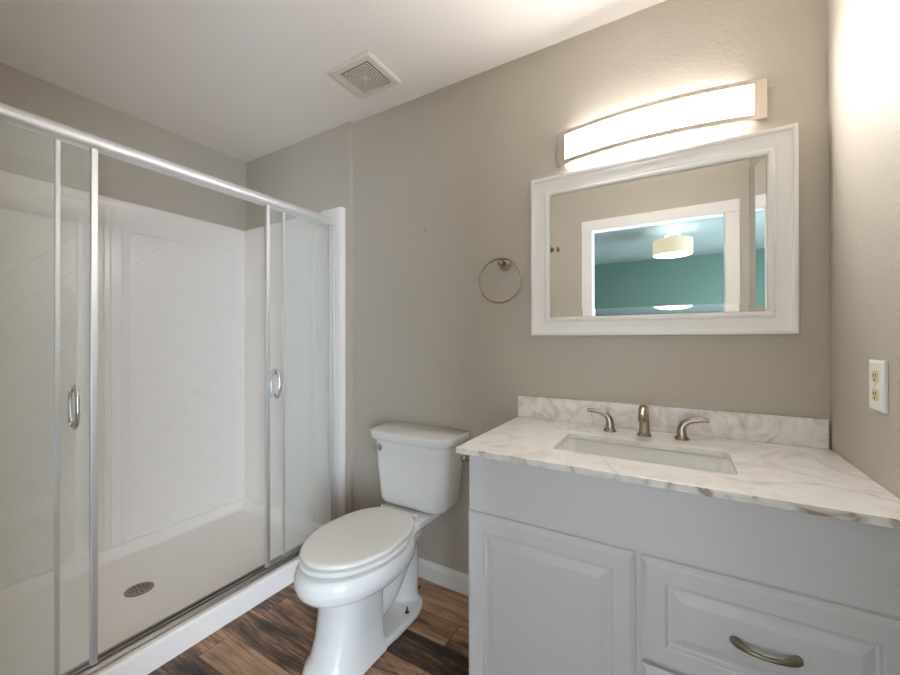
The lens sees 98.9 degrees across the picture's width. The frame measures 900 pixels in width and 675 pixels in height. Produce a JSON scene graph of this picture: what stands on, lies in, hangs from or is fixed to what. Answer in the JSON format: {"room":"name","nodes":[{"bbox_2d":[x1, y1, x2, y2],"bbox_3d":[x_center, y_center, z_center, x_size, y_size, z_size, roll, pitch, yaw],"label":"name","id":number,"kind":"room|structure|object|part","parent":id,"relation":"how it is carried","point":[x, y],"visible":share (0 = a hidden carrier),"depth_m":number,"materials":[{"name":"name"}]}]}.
{"room":"bathroom","nodes":[
{"label":"bathroom","id":0,"kind":"room"},
{"bbox_2d":[0,63,245,230],"bbox_3d":[-1.886,-0.006,2.064,0.153,2.440,1.590,0,0,31],"label":"wall","id":1,"kind":"structure","parent":0,"point":[23,152],"depth_m":2.06,"materials":[{"name":"beige paint"}]},
{"bbox_2d":[148,577,468,674],"bbox_3d":[-0.511,1.260,1.318,3.270,0.100,1.710,0,0,31],"label":"floor","id":2,"kind":"structure","parent":0,"point":[276,636],"depth_m":1.52,"materials":[{"name":"brown wood"}]},
{"bbox_2d":[0,498,321,674],"bbox_3d":[-1.396,1.156,1.795,0.954,0.112,1.506,0,0,31],"label":"shower pan","id":3,"kind":"object","parent":2,"relation":"on","point":[143,580],"visible":0.77,"depth_m":1.75,"materials":[{"name":"white plastic"}]},
{"bbox_2d":[0,102,335,674],"bbox_3d":[-1.037,0.215,1.585,0.060,1.798,1.438,0,0,31],"label":"shower door frame","id":4,"kind":"structure","parent":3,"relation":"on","point":[10,115],"depth_m":1.45,"materials":[{"name":"silver metal"}]},
{"bbox_2d":[67,148,97,665],"bbox_3d":[-1.287,0.230,1.138,0.082,1.728,0.378,0,0,31],"label":"sliding shower door","id":5,"kind":"structure","parent":4,"relation":"attached to","point":[93,271],"depth_m":1.29,"materials":[{"name":"silver glass"}]},
{"bbox_3d":[-1.221,0.226,1.250,0.082,0.150,0.018,0,0,31],"label":"pull handle","id":6,"kind":"part","parent":5,"relation":"part of","materials":[{"name":"silver metal"}]},
{"bbox_3d":[-1.040,-0.659,1.588,0.052,0.049,1.438,0,0,31],"label":"header rail","id":7,"kind":"part","parent":4,"relation":"part of","materials":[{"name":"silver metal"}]},
{"bbox_2d":[265,205,331,567],"bbox_3d":[-0.774,0.232,2.006,0.082,1.728,0.404,0,0,31],"label":"sliding shower door","id":8,"kind":"structure","parent":4,"relation":"attached to","point":[268,376],"depth_m":1.84,"materials":[{"name":"silver glass"}]},
{"bbox_3d":[-0.851,0.227,1.875,0.082,0.150,0.018,0,0,31],"label":"pull handle","id":9,"kind":"part","parent":8,"relation":"part of","materials":[{"name":"silver metal"}]},
{"bbox_2d":[0,170,345,587],"bbox_3d":[-1.396,0.180,1.797,0.960,1.840,1.509,0,0,31],"label":"shower surround","id":10,"kind":"object","parent":3,"relation":"on","point":[181,298],"visible":0.89,"depth_m":2.19,"materials":[{"name":"white plastic"}]},
{"bbox_3d":[-1.008,0.181,2.424,0.931,1.840,0.035,0,0,31],"label":"panel","id":11,"kind":"part","parent":10,"relation":"part of","materials":[{"name":"white plastic"}]},
{"bbox_2d":[294,421,469,674],"bbox_3d":[-0.292,0.823,1.601,0.466,0.766,0.741,0,0,31],"label":"toilet","id":12,"kind":"object","parent":2,"relation":"on","point":[360,568],"visible":1,"depth_m":1.50,"materials":[{"name":"white ceramic"}]},
{"bbox_3d":[-0.359,0.800,1.515,0.368,0.014,0.485,0,0,31],"label":"seat","id":13,"kind":"part","parent":12,"relation":"part of","materials":[{"name":"white plastic"}]},
{"bbox_3d":[-0.353,0.780,1.527,0.360,0.021,0.497,0,0,31],"label":"seat lid","id":14,"kind":"part","parent":12,"relation":"part of","materials":[{"name":"white plastic"}]},
{"bbox_3d":[-0.309,1.000,1.599,0.380,0.412,0.721,0,0,31],"label":"bowl","id":15,"kind":"part","parent":12,"relation":"part of","materials":[{"name":"white ceramic"}]},
{"bbox_3d":[-0.353,0.521,1.829,0.069,0.034,0.037,0,0,31],"label":"flush lever","id":16,"kind":"part","parent":12,"relation":"part of","materials":[{"name":"silver metal"}]},
{"bbox_3d":[-0.156,0.637,1.832,0.416,0.311,0.190,0,0,31],"label":"tank","id":17,"kind":"part","parent":12,"relation":"part of","materials":[{"name":"white ceramic"}]},
{"bbox_3d":[-0.160,0.461,1.827,0.466,0.040,0.220,0,0,31],"label":"tank lid","id":18,"kind":"part","parent":12,"relation":"part of","materials":[{"name":"white ceramic"}]},
{"bbox_2d":[469,455,899,674],"bbox_3d":[0.600,0.784,1.180,0.969,0.846,0.575,0,0,31],"label":"vanity cabinet","id":19,"kind":"object","parent":2,"relation":"on","point":[570,573],"visible":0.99,"depth_m":0.94,"materials":[{"name":"white paint"}]},
{"bbox_2d":[460,455,468,461],"bbox_3d":[0.110,0.433,1.405,0.102,0.040,0.150,0,0,31],"label":"toilet paper holder","id":20,"kind":"object","parent":19,"relation":"attached to","point":[463,458],"visible":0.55,"depth_m":1.37,"materials":[{"name":"silver metal"}]},
{"bbox_3d":[0.264,0.823,1.091,0.474,0.559,0.020,0,0,31],"label":"door","id":21,"kind":"part","parent":19,"relation":"part of","materials":[{"name":"white paint"}]},
{"bbox_3d":[0.684,0.938,0.842,0.474,0.256,0.020,0,0,31],"label":"drawer","id":22,"kind":"part","parent":19,"relation":"part of","materials":[{"name":"white paint"}]},
{"bbox_2d":[456,395,899,528],"bbox_3d":[0.592,0.305,1.192,1.000,0.110,0.566,0,0,31],"label":"countertop","id":23,"kind":"structure","parent":19,"relation":"on","point":[785,462],"depth_m":1.14,"materials":[{"name":"stone"}]},
{"bbox_2d":[558,438,735,474],"bbox_3d":[0.572,0.423,1.166,0.505,0.124,0.272,0,0,31],"label":"sink","id":24,"kind":"object","parent":23,"relation":"in","point":[643,454],"visible":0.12,"depth_m":1.25,"materials":[{"name":"white ceramic"}]},
{"bbox_2d":[587,404,709,440],"bbox_3d":[0.657,0.284,1.310,0.382,0.114,0.136,0,0,31],"label":"faucet","id":25,"kind":"object","parent":23,"relation":"on","point":[643,412],"visible":1,"depth_m":1.29,"materials":[{"name":"silver metal"}]},
{"bbox_3d":[0.560,0.303,1.421,0.100,0.078,0.044,0,0,31],"label":"lever handle","id":26,"kind":"part","parent":25,"relation":"part of","materials":[{"name":"silver metal"}]},
{"bbox_3d":[0.655,0.284,1.305,0.046,0.114,0.125,0,0,31],"label":"spout","id":27,"kind":"part","parent":25,"relation":"part of","materials":[{"name":"silver metal"}]},
{"bbox_3d":[0.802,0.302,1.278,0.100,0.078,0.044,0,0,31],"label":"lever handle","id":28,"kind":"part","parent":25,"relation":"part of","materials":[{"name":"silver metal"}]},
{"bbox_3d":[0.675,0.676,0.822,0.126,0.020,0.033,0,0,31],"label":"handle","id":29,"kind":"part","parent":19,"relation":"part of","materials":[{"name":"silver metal"}]},
{"bbox_3d":[0.683,0.672,0.843,0.474,0.257,0.020,0,0,31],"label":"drawer","id":30,"kind":"part","parent":19,"relation":"part of","materials":[{"name":"white paint"}]},
{"bbox_2d":[0,0,665,162],"bbox_3d":[-0.516,-1.280,1.326,3.270,0.100,1.710,0,0,31],"label":"ceiling","id":31,"kind":"structure","parent":0,"point":[246,81],"depth_m":1.64,"materials":[{"name":"white paint"}]},
{"bbox_2d":[328,50,400,98],"bbox_3d":[-0.398,-1.222,1.808,0.249,0.014,0.229,0,0,31],"label":"ceiling vent","id":32,"kind":"object","parent":31,"relation":"in","point":[365,75],"visible":1,"depth_m":1.79,"materials":[{"name":"beige plastic"}]},
{"bbox_2d":[341,61,388,92],"bbox_3d":[-0.398,-1.222,1.808,0.174,0.013,0.160,0,0,31],"label":"grille","id":33,"kind":"object","parent":32,"relation":"attached to","point":[362,76],"depth_m":1.81,"materials":[{"name":"beige plastic"}]},
{"bbox_2d":[246,0,829,574],"bbox_3d":[-0.114,-0.009,1.998,3.270,2.440,0.140,0,0,31],"label":"wall","id":34,"kind":"structure","parent":0,"point":[458,162],"depth_m":1.71,"materials":[{"name":"beige paint"}]},
{"bbox_2d":[418,557,468,595],"bbox_3d":[0.304,1.164,1.682,1.996,0.090,0.014,0,0,31],"label":"baseboard","id":35,"kind":"structure","parent":34,"relation":"attached to","point":[452,579],"depth_m":1.87,"materials":[{"name":"white paint"}]},
{"bbox_2d":[478,258,521,303],"bbox_3d":[0.228,-0.250,1.699,0.206,0.206,0.065,0,0,31],"label":"towel ring","id":36,"kind":"object","parent":34,"relation":"attached to","point":[504,264],"visible":1,"depth_m":1.69,"materials":[{"name":"silver metal"}]},
{"bbox_3d":[0.232,-0.326,1.697,0.056,0.056,0.065,0,0,31],"label":"post","id":37,"kind":"part","parent":36,"relation":"part of","materials":[{"name":"silver metal"}]},
{"bbox_2d":[557,77,766,166],"bbox_3d":[0.728,-0.779,1.409,0.681,0.131,0.060,0,0,31],"label":"vanity light","id":38,"kind":"object","parent":34,"relation":"attached to","point":[727,105],"visible":1,"depth_m":1.36,"materials":[{"name":"silver metal"}]},
{"bbox_3d":[0.741,-0.780,1.430,0.677,0.125,0.009,0,0,31],"label":"plate","id":39,"kind":"part","parent":38,"relation":"part of","materials":[{"name":"white glass"}]},
{"bbox_2d":[531,123,799,335],"bbox_3d":[0.722,-0.339,1.428,0.863,0.659,0.030,0,0,31],"label":"wall mirror","id":40,"kind":"object","parent":34,"relation":"attached to","point":[693,232],"visible":1,"depth_m":1.39,"materials":[{"name":"white paint"}]},
{"bbox_2d":[550,156,766,316],"bbox_3d":[0.726,-0.339,1.436,0.709,0.505,0.006,0,0,31],"label":"mirror glass","id":41,"kind":"object","parent":40,"relation":"attached to","point":[690,240],"depth_m":1.40,"materials":[{"name":"clear mirror"}]},
{"bbox_2d":[518,395,828,448],"bbox_3d":[0.727,0.296,1.429,0.992,0.091,0.020,0,0,31],"label":"backsplash","id":42,"kind":"structure","parent":34,"relation":"attached to","point":[811,432],"depth_m":1.34,"materials":[{"name":"stone"}]},
{"bbox_2d":[828,0,899,498],"bbox_3d":[0.812,-0.016,0.468,0.118,2.440,1.590,0,0,31],"label":"wall","id":43,"kind":"structure","parent":0,"point":[864,35],"depth_m":0.96,"materials":[{"name":"beige paint"}]},
{"bbox_2d":[869,359,887,413],"bbox_3d":[0.988,0.112,0.890,0.009,0.118,0.080,0,0,31],"label":"wall outlet","id":44,"kind":"object","parent":43,"relation":"attached to","point":[878,369],"visible":1,"depth_m":0.88,"materials":[{"name":"white plastic"}]},
{"bbox_2d":[872,370,877,382],"bbox_3d":[0.985,0.090,0.892,0.002,0.029,0.033,0,0,31],"label":"receptacle","id":45,"kind":"object","parent":44,"relation":"attached to","point":[874,372],"depth_m":0.89,"materials":[{"name":"beige plastic"}]},
{"bbox_2d":[872,388,878,400],"bbox_3d":[0.985,0.133,0.892,0.002,0.029,0.033,0,0,31],"label":"receptacle","id":46,"kind":"object","parent":44,"relation":"attached to","point":[875,391],"depth_m":0.89,"materials":[{"name":"beige plastic"}]}
]}

